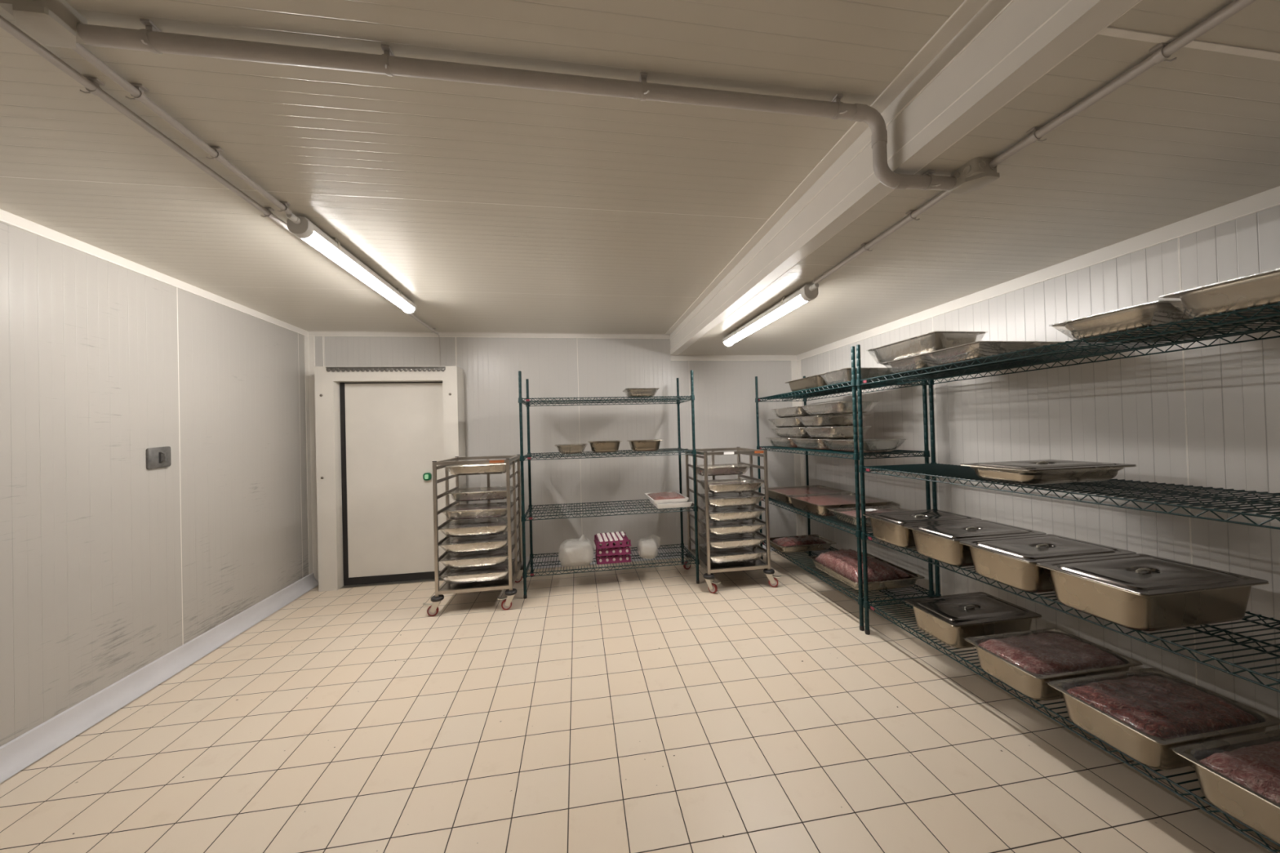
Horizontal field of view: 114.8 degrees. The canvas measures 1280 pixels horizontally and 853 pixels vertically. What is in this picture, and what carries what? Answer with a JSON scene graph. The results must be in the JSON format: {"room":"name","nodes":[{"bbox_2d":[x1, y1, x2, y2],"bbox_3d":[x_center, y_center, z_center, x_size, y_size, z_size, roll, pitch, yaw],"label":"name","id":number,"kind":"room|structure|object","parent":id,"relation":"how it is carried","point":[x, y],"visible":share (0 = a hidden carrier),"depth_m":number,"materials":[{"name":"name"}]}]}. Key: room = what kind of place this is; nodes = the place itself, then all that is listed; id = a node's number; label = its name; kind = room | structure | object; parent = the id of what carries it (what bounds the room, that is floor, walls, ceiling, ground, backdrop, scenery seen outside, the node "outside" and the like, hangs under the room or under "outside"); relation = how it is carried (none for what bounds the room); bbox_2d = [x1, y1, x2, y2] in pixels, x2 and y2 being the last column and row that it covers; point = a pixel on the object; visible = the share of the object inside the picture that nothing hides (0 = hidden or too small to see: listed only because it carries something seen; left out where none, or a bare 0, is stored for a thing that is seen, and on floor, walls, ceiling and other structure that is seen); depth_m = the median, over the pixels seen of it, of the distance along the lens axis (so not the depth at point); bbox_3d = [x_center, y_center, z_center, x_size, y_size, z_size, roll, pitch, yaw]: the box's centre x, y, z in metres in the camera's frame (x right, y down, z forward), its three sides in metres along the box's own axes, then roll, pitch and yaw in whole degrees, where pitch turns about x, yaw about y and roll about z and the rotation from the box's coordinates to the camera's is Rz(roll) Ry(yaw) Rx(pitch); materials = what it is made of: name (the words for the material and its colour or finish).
{"room":"walk-in cold room","nodes":[
{"label":"walk-in cold room","id":0,"kind":"room"},
{"bbox_2d":[0,221,308,746],"bbox_3d":[-2.686,0.204,1.236,0.100,2.500,5.607,-1,-1,-11],"label":"wall","id":1,"kind":"structure","parent":0,"point":[110,564],"depth_m":2.24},
{"bbox_2d":[0,208,308,336],"bbox_3d":[-2.665,-0.924,1.254,0.004,0.046,5.403,-1,-1,-11],"label":"trim","id":2,"kind":"structure","parent":1,"relation":"attached to","point":[6,216],"depth_m":2.28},
{"bbox_2d":[146,446,171,469],"bbox_3d":[-2.844,0.184,2.431,0.035,0.129,0.136,-1,-1,-9],"label":"wall plate","id":3,"kind":"object","parent":1,"relation":"attached to","point":[156,457],"visible":1,"depth_m":2.42,"materials":[{"name":"grey metal"}]},
{"bbox_2d":[0,573,318,783],"bbox_3d":[-2.562,1.397,1.235,0.084,0.108,5.401,-1,-1,-11],"label":"baseboard","id":4,"kind":"structure","parent":1,"relation":"attached to","point":[17,754],"depth_m":2.20,"materials":[{"name":"white plastic"}]},
{"bbox_2d":[0,0,964,333],"bbox_3d":[-1.087,-1.037,1.499,3.691,0.100,5.400,-1,-1,-9],"label":"ceiling","id":5,"kind":"structure","parent":0,"point":[489,208],"depth_m":1.46,"materials":[{"name":"white metal"}]},
{"bbox_2d":[0,0,87,48],"bbox_3d":[-1.379,-0.950,0.949,0.099,0.069,0.091,-1,-1,-9],"label":"junction box","id":6,"kind":"object","parent":5,"relation":"attached to","point":[52,23],"visible":0.98,"depth_m":0.94,"materials":[{"name":"grey plastic"}]},
{"bbox_2d":[71,42,292,214],"bbox_3d":[-1.484,-0.956,1.399,0.043,0.043,0.830,-1,-1,-9],"label":"conduit","id":7,"kind":"object","parent":5,"relation":"attached to","point":[136,91],"visible":0.98,"depth_m":1.26,"materials":[{"name":"grey plastic"}]},
{"bbox_2d":[0,14,440,365],"bbox_3d":[-1.634,-0.785,1.764,0.053,0.370,4.698,-1,-1,-9],"label":"conduit","id":8,"kind":"object","parent":5,"relation":"attached to","point":[91,84],"visible":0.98,"depth_m":1.26,"materials":[{"name":"grey plastic"}]},
{"bbox_2d":[286,213,416,314],"bbox_3d":[-1.652,-0.913,2.467,0.093,0.098,1.330,-1,-1,-9],"label":"tube light","id":9,"kind":"object","parent":5,"relation":"attached to","point":[301,227],"visible":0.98,"depth_m":2.20,"materials":[{"name":"white plastic"}]},
{"bbox_2d":[75,18,956,190],"bbox_3d":[-0.159,-0.875,1.157,2.379,0.282,0.068,-1,-1,-9],"label":"conduit","id":10,"kind":"object","parent":5,"relation":"attached to","point":[151,38],"visible":1,"depth_m":1.12,"materials":[{"name":"grey plastic"}]},
{"bbox_2d":[665,0,1010,338],"bbox_3d":[0.710,-1.005,1.775,0.056,0.056,5.400,-1,-1,-9],"label":"trim","id":11,"kind":"structure","parent":5,"relation":"attached to","point":[973,15],"depth_m":1.33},
{"bbox_2d":[314,336,796,558],"bbox_3d":[-0.722,0.181,4.320,5.130,2.500,0.100,-1,-1,-9],"label":"wall","id":12,"kind":"structure","parent":0,"point":[725,393],"depth_m":4.32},
{"bbox_2d":[314,365,466,591],"bbox_3d":[-2.332,0.458,3.919,1.217,2.027,0.316,-1,-1,-9],"label":"door","id":13,"kind":"structure","parent":12,"relation":"in","point":[380,434],"depth_m":3.85,"materials":[{"name":"paint"}]},
{"bbox_2d":[306,330,797,359],"bbox_3d":[-0.691,-0.832,4.279,5.030,0.278,0.020,-1,-1,-9],"label":"trim","id":14,"kind":"structure","parent":12,"relation":"attached to","point":[310,333],"depth_m":4.26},
{"bbox_2d":[304,335,806,581],"bbox_3d":[-0.651,0.248,4.244,5.017,2.360,0.070,-1,-1,-9],"label":"trim","id":15,"kind":"structure","parent":12,"relation":"attached to","point":[308,340],"depth_m":3.90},
{"bbox_2d":[0,0,1279,546],"bbox_3d":[-0.247,0.191,1.612,5.018,2.402,5.403,-1,-1,-9],"label":"trim","id":16,"kind":"structure","parent":12,"relation":"attached to","point":[1011,2],"depth_m":1.64,"materials":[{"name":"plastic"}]},
{"bbox_2d":[506,539,777,569],"bbox_3d":[0.070,1.356,4.333,3.620,0.108,0.084,-1,-1,-9],"label":"baseboard","id":17,"kind":"structure","parent":12,"relation":"attached to","point":[692,547],"depth_m":4.31,"materials":[{"name":"white plastic"}]},
{"bbox_2d":[670,0,1139,355],"bbox_3d":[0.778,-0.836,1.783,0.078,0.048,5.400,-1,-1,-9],"label":"beam","id":18,"kind":"structure","parent":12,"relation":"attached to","point":[1079,20],"depth_m":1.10,"materials":[{"name":"white metal"}]},
{"bbox_2d":[0,551,1279,852],"bbox_3d":[-0.274,1.443,1.589,5.500,0.100,5.700,-1,-1,-9],"label":"floor","id":19,"kind":"structure","parent":0,"point":[646,709],"depth_m":1.81,"materials":[{"name":"tile"}]},
{"bbox_2d":[422,454,526,616],"bbox_3d":[-1.364,0.852,3.463,0.688,1.177,0.686,-1,-1,-9],"label":"trolley","id":20,"kind":"object","parent":19,"relation":"on","point":[514,574],"visible":0.8,"depth_m":3.21,"materials":[{"name":"silver metal"}]},
{"bbox_2d":[439,516,512,537],"bbox_3d":[-1.319,0.825,3.344,0.515,0.084,0.327,-1,-1,-9],"label":"food tray","id":21,"kind":"object","parent":20,"relation":"in","point":[487,530],"visible":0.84,"depth_m":3.23,"materials":[{"name":"silver metal"}]},
{"bbox_2d":[439,531,512,552],"bbox_3d":[-1.314,0.945,3.333,0.515,0.084,0.327,-1,-1,-9],"label":"food tray","id":22,"kind":"object","parent":20,"relation":"in","point":[490,545],"visible":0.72,"depth_m":3.21,"materials":[{"name":"silver metal"}]},
{"bbox_2d":[439,545,513,568],"bbox_3d":[-1.311,1.065,3.332,0.515,0.084,0.327,-1,-1,-9],"label":"food tray","id":23,"kind":"object","parent":20,"relation":"in","point":[489,561],"visible":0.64,"depth_m":3.21,"materials":[{"name":"silver metal"}]},
{"bbox_2d":[440,559,513,583],"bbox_3d":[-1.307,1.185,3.330,0.515,0.084,0.327,-1,-1,-9],"label":"food tray","id":24,"kind":"object","parent":20,"relation":"in","point":[455,579],"visible":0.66,"depth_m":3.20,"materials":[{"name":"silver metal"}]},
{"bbox_2d":[441,502,512,519],"bbox_3d":[-1.333,0.706,3.414,0.515,0.084,0.327,-1,-1,-9],"label":"food tray","id":25,"kind":"object","parent":20,"relation":"in","point":[452,514],"visible":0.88,"depth_m":3.30,"materials":[{"name":"silver metal"}]},
{"bbox_2d":[450,564,506,575],"bbox_3d":[-1.307,1.190,3.330,0.413,0.054,0.225,-1,-1,-9],"label":"meat","id":26,"kind":"object","parent":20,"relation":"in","point":[483,569],"visible":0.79,"depth_m":3.33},
{"bbox_2d":[450,550,506,559],"bbox_3d":[-1.310,1.070,3.332,0.413,0.053,0.225,-1,-1,-9],"label":"meat","id":27,"kind":"object","parent":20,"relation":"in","point":[500,553],"visible":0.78,"depth_m":3.34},
{"bbox_2d":[444,462,511,475],"bbox_3d":[-1.357,0.362,3.516,0.515,0.084,0.327,-1,-1,-9],"label":"food tray","id":28,"kind":"object","parent":20,"relation":"in","point":[495,468],"visible":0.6,"depth_m":3.39,"materials":[{"name":"silver metal"}]},
{"bbox_2d":[451,536,506,543],"bbox_3d":[-1.314,0.950,3.333,0.413,0.054,0.225,-1,-1,-9],"label":"meat","id":29,"kind":"object","parent":20,"relation":"in","point":[491,538],"visible":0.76,"depth_m":3.35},
{"bbox_2d":[440,562,519,590],"bbox_3d":[-1.326,1.260,3.464,0.518,0.004,0.571,-1,-1,-9],"label":"shelf","id":30,"kind":"object","parent":20,"relation":"attached to","point":[445,585],"depth_m":3.26,"materials":[{"name":"silver metal"}]},
{"bbox_2d":[447,485,512,501],"bbox_3d":[-1.360,0.589,3.574,0.515,0.084,0.327,-1,-1,-9],"label":"food tray","id":31,"kind":"object","parent":20,"relation":"in","point":[457,495],"visible":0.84,"depth_m":3.45,"materials":[{"name":"silver metal"}]},
{"bbox_2d":[518,369,699,599],"bbox_3d":[-0.286,0.468,3.787,1.524,1.893,0.559,-1,-1,-9],"label":"wire shelving unit","id":32,"kind":"object","parent":19,"relation":"on","point":[521,402],"visible":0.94,"depth_m":3.64,"materials":[{"name":"green metal"}]},
{"bbox_2d":[555,444,586,453],"bbox_3d":[-0.611,0.199,3.649,0.280,0.080,0.267,-1,-1,-9],"label":"pan","id":33,"kind":"object","parent":32,"relation":"on","point":[562,448],"visible":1,"depth_m":3.55,"materials":[{"name":"silver metal"}]},
{"bbox_2d":[558,534,594,567],"bbox_3d":[-0.559,1.078,3.598,0.323,0.257,0.233,-1,-1,-9],"label":"plastic bag","id":34,"kind":"object","parent":32,"relation":"on","point":[572,552],"visible":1,"depth_m":3.51,"materials":[{"name":"white plastic"}]},
{"bbox_2d":[587,440,622,453],"bbox_3d":[-0.318,0.182,3.695,0.296,0.098,0.265,-1,-1,-9],"label":"pan","id":35,"kind":"object","parent":32,"relation":"on","point":[597,446],"visible":1,"depth_m":3.59,"materials":[{"name":"silver metal"}]},
{"bbox_2d":[595,542,631,556],"bbox_3d":[-0.247,1.094,3.738,0.308,0.072,0.308,-1,-1,-7],"label":"egg tray","id":36,"kind":"object","parent":32,"relation":"on","point":[610,550],"visible":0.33,"depth_m":3.60,"materials":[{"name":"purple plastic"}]},
{"bbox_2d":[593,531,631,549],"bbox_3d":[-0.255,1.027,3.738,0.308,0.072,0.308,-1,-1,-12],"label":"egg tray","id":37,"kind":"object","parent":36,"relation":"on","point":[625,540],"visible":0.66,"depth_m":3.62,"materials":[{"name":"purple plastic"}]},
{"bbox_2d":[622,387,658,398],"bbox_3d":[0.006,-0.301,3.756,0.306,0.076,0.267,-1,-1,-9],"label":"pan","id":38,"kind":"object","parent":32,"relation":"on","point":[649,392],"visible":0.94,"depth_m":3.66,"materials":[{"name":"silver metal"}]},
{"bbox_2d":[628,439,662,451],"bbox_3d":[0.043,0.174,3.750,0.302,0.096,0.265,-1,-1,-9],"label":"pan","id":39,"kind":"object","parent":32,"relation":"on","point":[635,445],"visible":1,"depth_m":3.65,"materials":[{"name":"silver metal"}]},
{"bbox_2d":[636,534,660,559],"bbox_3d":[0.085,1.086,3.721,0.217,0.210,0.172,-1,-1,-9],"label":"plastic bag","id":40,"kind":"object","parent":32,"relation":"on","point":[647,547],"visible":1,"depth_m":3.66,"materials":[{"name":"white plastic"}]},
{"bbox_2d":[648,499,692,508],"bbox_3d":[0.273,0.697,3.793,0.325,0.042,0.400,-1,-1,-10],"label":"pack","id":41,"kind":"object","parent":32,"relation":"on","point":[688,504],"visible":0.54,"depth_m":3.60,"materials":[{"name":"white plastic"}]},
{"bbox_2d":[644,491,688,503],"bbox_3d":[0.240,0.649,3.804,0.325,0.054,0.420,-1,-1,-10],"label":"pack","id":42,"kind":"object","parent":41,"relation":"on","point":[673,496],"visible":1,"depth_m":3.67,"materials":[{"name":"white plastic"}]},
{"bbox_2d":[683,446,781,593],"bbox_3d":[0.800,0.796,3.756,0.704,1.177,0.727,-1,-1,-9],"label":"trolley","id":43,"kind":"object","parent":19,"relation":"on","point":[709,566],"visible":0.68,"depth_m":3.52,"materials":[{"name":"silver metal"}]},
{"bbox_2d":[697,463,751,475],"bbox_3d":[0.755,0.414,3.901,0.508,0.084,0.327,-1,-1,-9],"label":"food tray","id":44,"kind":"object","parent":43,"relation":"in","point":[725,468],"visible":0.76,"depth_m":3.78,"materials":[{"name":"silver metal"}]},
{"bbox_2d":[691,549,765,568],"bbox_3d":[0.796,1.205,3.771,0.511,0.004,0.571,-1,-1,-9],"label":"shelf","id":45,"kind":"object","parent":43,"relation":"attached to","point":[759,563],"depth_m":3.57,"materials":[{"name":"silver metal"}]},
{"bbox_2d":[710,547,755,555],"bbox_3d":[0.815,1.135,3.637,0.406,0.053,0.225,-1,-1,-9],"label":"meat","id":46,"kind":"object","parent":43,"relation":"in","point":[735,550],"visible":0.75,"depth_m":3.63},
{"bbox_2d":[701,478,764,493],"bbox_3d":[0.798,0.530,3.643,0.508,0.084,0.327,-1,-1,-9],"label":"food tray","id":47,"kind":"object","parent":43,"relation":"in","point":[753,485],"visible":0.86,"depth_m":3.52,"materials":[{"name":"silver metal"}]},
{"bbox_2d":[701,491,764,506],"bbox_3d":[0.801,0.650,3.642,0.508,0.084,0.327,-1,-1,-9],"label":"food tray","id":48,"kind":"object","parent":43,"relation":"in","point":[753,500],"visible":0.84,"depth_m":3.52,"materials":[{"name":"silver metal"}]},
{"bbox_2d":[700,505,764,521],"bbox_3d":[0.805,0.770,3.641,0.508,0.084,0.327,-1,-1,-9],"label":"food tray","id":49,"kind":"object","parent":43,"relation":"in","point":[753,514],"visible":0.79,"depth_m":3.52,"materials":[{"name":"silver metal"}]},
{"bbox_2d":[700,519,764,535],"bbox_3d":[0.808,0.890,3.640,0.508,0.084,0.327,-1,-1,-9],"label":"food tray","id":50,"kind":"object","parent":43,"relation":"in","point":[753,528],"visible":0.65,"depth_m":3.51,"materials":[{"name":"silver metal"}]},
{"bbox_2d":[700,532,765,549],"bbox_3d":[0.811,1.010,3.639,0.508,0.084,0.327,-1,-1,-9],"label":"food tray","id":51,"kind":"object","parent":43,"relation":"in","point":[754,542],"visible":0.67,"depth_m":3.51,"materials":[{"name":"silver metal"}]},
{"bbox_2d":[700,546,765,563],"bbox_3d":[0.815,1.130,3.637,0.508,0.084,0.327,-1,-1,-9],"label":"food tray","id":52,"kind":"object","parent":43,"relation":"in","point":[754,556],"visible":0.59,"depth_m":3.51,"materials":[{"name":"silver metal"}]},
{"bbox_2d":[755,346,934,631],"bbox_3d":[1.602,0.413,3.516,0.573,1.893,1.534,-1,-1,-9],"label":"wire shelving unit","id":53,"kind":"object","parent":19,"relation":"on","point":[848,386],"visible":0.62,"depth_m":2.92,"materials":[{"name":"green metal"}]},
{"bbox_2d":[765,437,809,447],"bbox_3d":[1.459,0.149,3.923,0.327,0.088,0.462,-1,-1,-9],"label":"pan","id":54,"kind":"object","parent":53,"relation":"on","point":[776,442],"visible":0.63,"depth_m":3.84,"materials":[{"name":"silver metal"}]},
{"bbox_2d":[771,426,823,437],"bbox_3d":[1.488,0.054,3.787,0.327,0.088,0.532,-1,-1,-9],"label":"pan","id":55,"kind":"object","parent":54,"relation":"on","point":[787,432],"visible":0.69,"depth_m":3.67,"materials":[{"name":"silver metal"}]},
{"bbox_2d":[769,417,807,427],"bbox_3d":[1.468,-0.037,3.836,0.327,0.088,0.532,-1,-1,-9],"label":"pan","id":56,"kind":"object","parent":55,"relation":"on","point":[793,422],"visible":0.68,"depth_m":3.73,"materials":[{"name":"silver metal"}]},
{"bbox_2d":[773,406,817,417],"bbox_3d":[1.473,-0.130,3.787,0.327,0.088,0.502,-1,-1,-9],"label":"pan","id":57,"kind":"object","parent":56,"relation":"on","point":[795,411],"visible":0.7,"depth_m":3.65,"materials":[{"name":"silver metal"}]},
{"bbox_2d":[773,536,826,546],"bbox_3d":[1.510,1.095,3.877,0.470,0.096,0.240,-1,-1,-9],"label":"meat","id":58,"kind":"object","parent":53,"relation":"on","point":[796,540],"visible":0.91,"depth_m":3.81,"materials":[{"name":"pink food"}]},
{"bbox_2d":[769,534,836,552],"bbox_3d":[1.511,1.116,3.877,0.560,0.075,0.330,-1,-1,-9],"label":"pan","id":59,"kind":"object","parent":53,"relation":"on","point":[820,546],"visible":0.7,"depth_m":3.75,"materials":[{"name":"silver metal"}]},
{"bbox_2d":[771,487,839,494],"bbox_3d":[1.590,0.655,3.946,0.575,0.078,0.435,-1,-1,-9],"label":"meat","id":60,"kind":"object","parent":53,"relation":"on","point":[805,490],"visible":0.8,"depth_m":3.94,"materials":[{"name":"food"}]},
{"bbox_2d":[785,374,828,391],"bbox_3d":[1.509,-0.356,3.479,0.325,0.098,0.530,-1,-1,-9],"label":"pan","id":61,"kind":"object","parent":53,"relation":"on","point":[818,380],"visible":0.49,"depth_m":3.37,"materials":[{"name":"silver metal"}]},
{"bbox_2d":[763,484,851,504],"bbox_3d":[1.590,0.655,3.946,0.642,0.096,0.502,-1,-1,-9],"label":"pan","id":62,"kind":"object","parent":53,"relation":"on","point":[776,495],"visible":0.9,"depth_m":3.95,"materials":[{"name":"silver metal"}]},
{"bbox_2d":[791,437,842,449],"bbox_3d":[1.530,0.143,3.458,0.327,0.088,0.442,-1,-1,-9],"label":"pan","id":63,"kind":"object","parent":53,"relation":"on","point":[811,442],"visible":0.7,"depth_m":3.36,"materials":[{"name":"silver metal"}]},
{"bbox_2d":[802,426,870,438],"bbox_3d":[1.563,0.048,3.292,0.327,0.088,0.432,-1,-1,-9],"label":"pan","id":64,"kind":"object","parent":63,"relation":"on","point":[825,432],"visible":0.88,"depth_m":3.13,"materials":[{"name":"silver metal"}]},
{"bbox_2d":[796,414,871,426],"bbox_3d":[1.600,-0.045,3.401,0.472,0.088,0.327,-1,-1,-9],"label":"pan","id":65,"kind":"object","parent":64,"relation":"on","point":[819,420],"visible":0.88,"depth_m":3.27,"materials":[{"name":"silver metal"}]},
{"bbox_2d":[801,400,878,415],"bbox_3d":[1.565,-0.138,3.250,0.327,0.088,0.522,-1,-1,-9],"label":"pan","id":66,"kind":"object","parent":65,"relation":"on","point":[837,408],"visible":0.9,"depth_m":3.06,"materials":[{"name":"silver metal"}]},
{"bbox_2d":[795,494,879,505],"bbox_3d":[1.648,0.648,3.434,0.575,0.077,0.455,-1,-1,-9],"label":"meat","id":67,"kind":"object","parent":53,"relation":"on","point":[841,499],"visible":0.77,"depth_m":3.42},
{"bbox_2d":[786,492,893,515],"bbox_3d":[1.648,0.649,3.434,0.642,0.096,0.522,-1,-1,-9],"label":"pan","id":68,"kind":"object","parent":53,"relation":"on","point":[821,510],"visible":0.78,"depth_m":3.28,"materials":[{"name":"silver metal"}]},
{"bbox_2d":[815,549,897,582],"bbox_3d":[1.617,1.050,3.100,0.348,0.167,0.541,-1,-1,-9],"label":"meat","id":69,"kind":"object","parent":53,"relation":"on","point":[845,562],"visible":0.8,"depth_m":2.97,"materials":[{"name":"food"}]},
{"bbox_2d":[820,368,895,384],"bbox_3d":[1.679,-0.366,3.063,0.532,0.100,0.332,-1,-1,-9],"label":"pan","id":70,"kind":"object","parent":53,"relation":"on","point":[841,375],"visible":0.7,"depth_m":2.92,"materials":[{"name":"silver metal"}]},
{"bbox_2d":[821,438,906,452],"bbox_3d":[1.612,0.136,2.990,0.347,0.088,0.472,-1,-1,-9],"label":"pan","id":71,"kind":"object","parent":53,"relation":"on","point":[870,445],"visible":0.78,"depth_m":2.81,"materials":[{"name":"silver metal"}]},
{"bbox_2d":[807,551,924,591],"bbox_3d":[1.680,1.100,3.108,0.530,0.082,0.620,-1,-1,-9],"label":"pan","id":72,"kind":"object","parent":53,"relation":"on","point":[910,581],"visible":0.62,"depth_m":2.86,"materials":[{"name":"silver metal"}]},
{"bbox_2d":[828,505,911,526],"bbox_3d":[1.709,0.650,2.973,0.532,0.081,0.347,-1,-1,-9],"label":"pan","id":73,"kind":"object","parent":53,"relation":"on","point":[843,517],"visible":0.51,"depth_m":3.02,"materials":[{"name":"silver metal"}]},
{"bbox_2d":[856,301,1279,852],"bbox_3d":[1.863,0.390,1.823,0.573,1.893,1.865,-1,-1,-9],"label":"wire shelving unit","id":74,"kind":"object","parent":19,"relation":"on","point":[1065,352],"visible":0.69,"depth_m":1.56,"materials":[{"name":"green metal"}]},
{"bbox_2d":[882,354,939,373],"bbox_3d":[1.773,-0.360,2.423,0.532,0.080,0.302,-1,-1,-9],"label":"pan","id":75,"kind":"object","parent":74,"relation":"on","point":[922,361],"visible":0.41,"depth_m":2.32,"materials":[{"name":"silver metal"}]},
{"bbox_2d":[867,331,986,364],"bbox_3d":[1.685,-0.454,2.451,0.327,0.106,0.522,-1,-1,-9],"label":"pan","id":76,"kind":"object","parent":75,"relation":"on","point":[933,341],"visible":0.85,"depth_m":2.27,"materials":[{"name":"silver metal"}]},
{"bbox_2d":[862,509,982,547],"bbox_3d":[1.693,0.610,2.478,0.530,0.156,0.325,-1,-1,-9],"label":"pan","id":77,"kind":"object","parent":74,"relation":"on","point":[886,526],"visible":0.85,"depth_m":2.41,"materials":[{"name":"silver metal"}]},
{"bbox_2d":[904,591,1041,648],"bbox_3d":[1.798,1.051,2.232,0.530,0.156,0.325,-1,-1,-9],"label":"pan","id":78,"kind":"object","parent":74,"relation":"on","point":[950,620],"visible":0.94,"depth_m":2.15,"materials":[{"name":"silver metal"}]},
{"bbox_2d":[903,520,1046,566],"bbox_3d":[1.744,0.606,2.152,0.530,0.156,0.325,-1,-1,-9],"label":"pan","id":79,"kind":"object","parent":74,"relation":"on","point":[940,541],"visible":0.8,"depth_m":2.09,"materials":[{"name":"silver metal"}]},
{"bbox_2d":[924,341,1063,364],"bbox_3d":[1.821,-0.365,2.111,0.532,0.080,0.324,-1,-1,-9],"label":"pan","id":80,"kind":"object","parent":74,"relation":"on","point":[970,351],"visible":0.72,"depth_m":1.98,"materials":[{"name":"silver metal"}]},
{"bbox_2d":[959,533,1136,592],"bbox_3d":[1.794,0.601,1.824,0.530,0.156,0.325,-1,-1,-9],"label":"pan","id":81,"kind":"object","parent":74,"relation":"on","point":[1011,562],"visible":0.82,"depth_m":1.76,"materials":[{"name":"silver metal"}]},
{"bbox_2d":[960,459,1136,484],"bbox_3d":[1.807,0.199,1.837,0.530,0.084,0.325,-1,-1,-9],"label":"pan","id":82,"kind":"object","parent":74,"relation":"on","point":[1042,471],"visible":1,"depth_m":1.72,"materials":[{"name":"silver metal"}]},
{"bbox_2d":[977,632,1125,675],"bbox_3d":[1.823,1.046,1.828,0.475,0.138,0.265,-1,-1,-9],"label":"meat","id":83,"kind":"object","parent":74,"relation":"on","point":[1042,653],"visible":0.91,"depth_m":1.78,"materials":[{"name":"food"}]},
{"bbox_2d":[964,627,1142,701],"bbox_3d":[1.823,1.048,1.828,0.532,0.153,0.327,-1,-1,-9],"label":"pan","id":84,"kind":"object","parent":74,"relation":"on","point":[1033,686],"visible":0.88,"depth_m":1.73,"materials":[{"name":"silver metal"}]},
{"bbox_2d":[1052,301,1248,342],"bbox_3d":[1.913,-0.373,1.516,0.532,0.080,0.312,-1,-1,-9],"label":"pan","id":85,"kind":"object","parent":74,"relation":"on","point":[1156,313],"visible":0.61,"depth_m":1.41,"materials":[{"name":"silver metal"}]},
{"bbox_2d":[1035,553,1268,631],"bbox_3d":[1.844,0.597,1.499,0.530,0.156,0.325,-1,-1,-9],"label":"pan","id":86,"kind":"object","parent":74,"relation":"on","point":[1141,592],"visible":1,"depth_m":1.39,"materials":[{"name":"silver metal"}]},
{"bbox_2d":[1065,675,1261,738],"bbox_3d":[1.876,1.041,1.485,0.475,0.139,0.265,-1,-1,-9],"label":"meat","id":87,"kind":"object","parent":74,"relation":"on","point":[1157,706],"visible":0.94,"depth_m":1.44,"materials":[{"name":"red food"}]},
{"bbox_2d":[1047,667,1279,770],"bbox_3d":[1.876,1.043,1.485,0.532,0.154,0.327,-1,-1,-9],"label":"pan","id":88,"kind":"object","parent":74,"relation":"on","point":[1149,750],"visible":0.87,"depth_m":1.40,"materials":[{"name":"silver metal"}]},
{"bbox_2d":[1162,268,1279,321],"bbox_3d":[1.961,-0.384,1.201,0.532,0.092,0.324,-1,-1,-9],"label":"pan","id":89,"kind":"object","parent":74,"relation":"on","point":[1257,290],"visible":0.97,"depth_m":1.19,"materials":[{"name":"silver metal"}]},
{"bbox_2d":[1172,728,1279,844],"bbox_3d":[1.927,1.038,1.149,0.532,0.154,0.327,-1,-1,-9],"label":"pan","id":90,"kind":"object","parent":74,"relation":"on","point":[1255,811],"visible":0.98,"depth_m":1.18,"materials":[{"name":"silver metal"}]},
{"bbox_2d":[1198,741,1279,804],"bbox_3d":[1.927,1.036,1.149,0.475,0.139,0.265,-1,-1,-9],"label":"meat","id":91,"kind":"object","parent":90,"relation":"in","point":[1256,768],"visible":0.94,"depth_m":1.19,"materials":[{"name":"red food"}]},
{"bbox_2d":[678,0,1279,355],"bbox_3d":[1.497,-0.883,1.894,1.470,0.100,5.400,-1,-1,-9],"label":"ceiling","id":92,"kind":"structure","parent":0,"point":[1194,133],"depth_m":1.42,"materials":[{"name":"white metal"}]},
{"bbox_2d":[722,283,818,346],"bbox_3d":[0.872,-0.757,2.932,0.093,0.098,1.365,-1,-1,-9],"label":"tube light","id":93,"kind":"object","parent":92,"relation":"attached to","point":[807,292],"visible":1,"depth_m":2.68,"materials":[{"name":"white plastic"}]},
{"bbox_2d":[813,190,951,284],"bbox_3d":[1.022,-0.804,1.802,0.044,0.035,0.916,-1,-1,-6],"label":"conduit","id":94,"kind":"object","parent":92,"relation":"attached to","point":[912,215],"visible":0.94,"depth_m":1.68,"materials":[{"name":"grey plastic"}]},
{"bbox_2d":[949,156,999,194],"bbox_3d":[1.063,-0.797,1.306,0.089,0.061,0.097,-1,-1,-9],"label":"junction box","id":95,"kind":"object","parent":92,"relation":"attached to","point":[976,173],"visible":1,"depth_m":1.28,"materials":[{"name":"grey plastic"}]},
{"bbox_2d":[988,0,1256,167],"bbox_3d":[1.223,-0.823,0.408,0.043,0.035,1.748,-1,-1,-9],"label":"conduit","id":96,"kind":"object","parent":92,"relation":"attached to","point":[1161,51],"visible":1,"depth_m":0.93,"materials":[{"name":"grey plastic"}]},
{"bbox_2d":[1097,26,1279,60],"bbox_3d":[1.657,-0.846,0.962,1.400,0.004,0.014,-1,-1,-9],"label":"trim","id":97,"kind":"structure","parent":92,"relation":"attached to","point":[1110,31],"depth_m":0.89,"materials":[{"name":"plastic"}]},
{"bbox_2d":[800,204,1279,731],"bbox_3d":[2.280,0.077,2.001,0.100,2.500,5.600,-1,-1,-9],"label":"wall","id":98,"kind":"structure","parent":0,"point":[1208,416],"depth_m":1.91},
{"bbox_2d":[797,186,1279,359],"bbox_3d":[2.204,-0.821,2.002,0.004,0.062,5.400,-1,-1,-9],"label":"trim","id":99,"kind":"structure","parent":98,"relation":"attached to","point":[1271,197],"depth_m":1.97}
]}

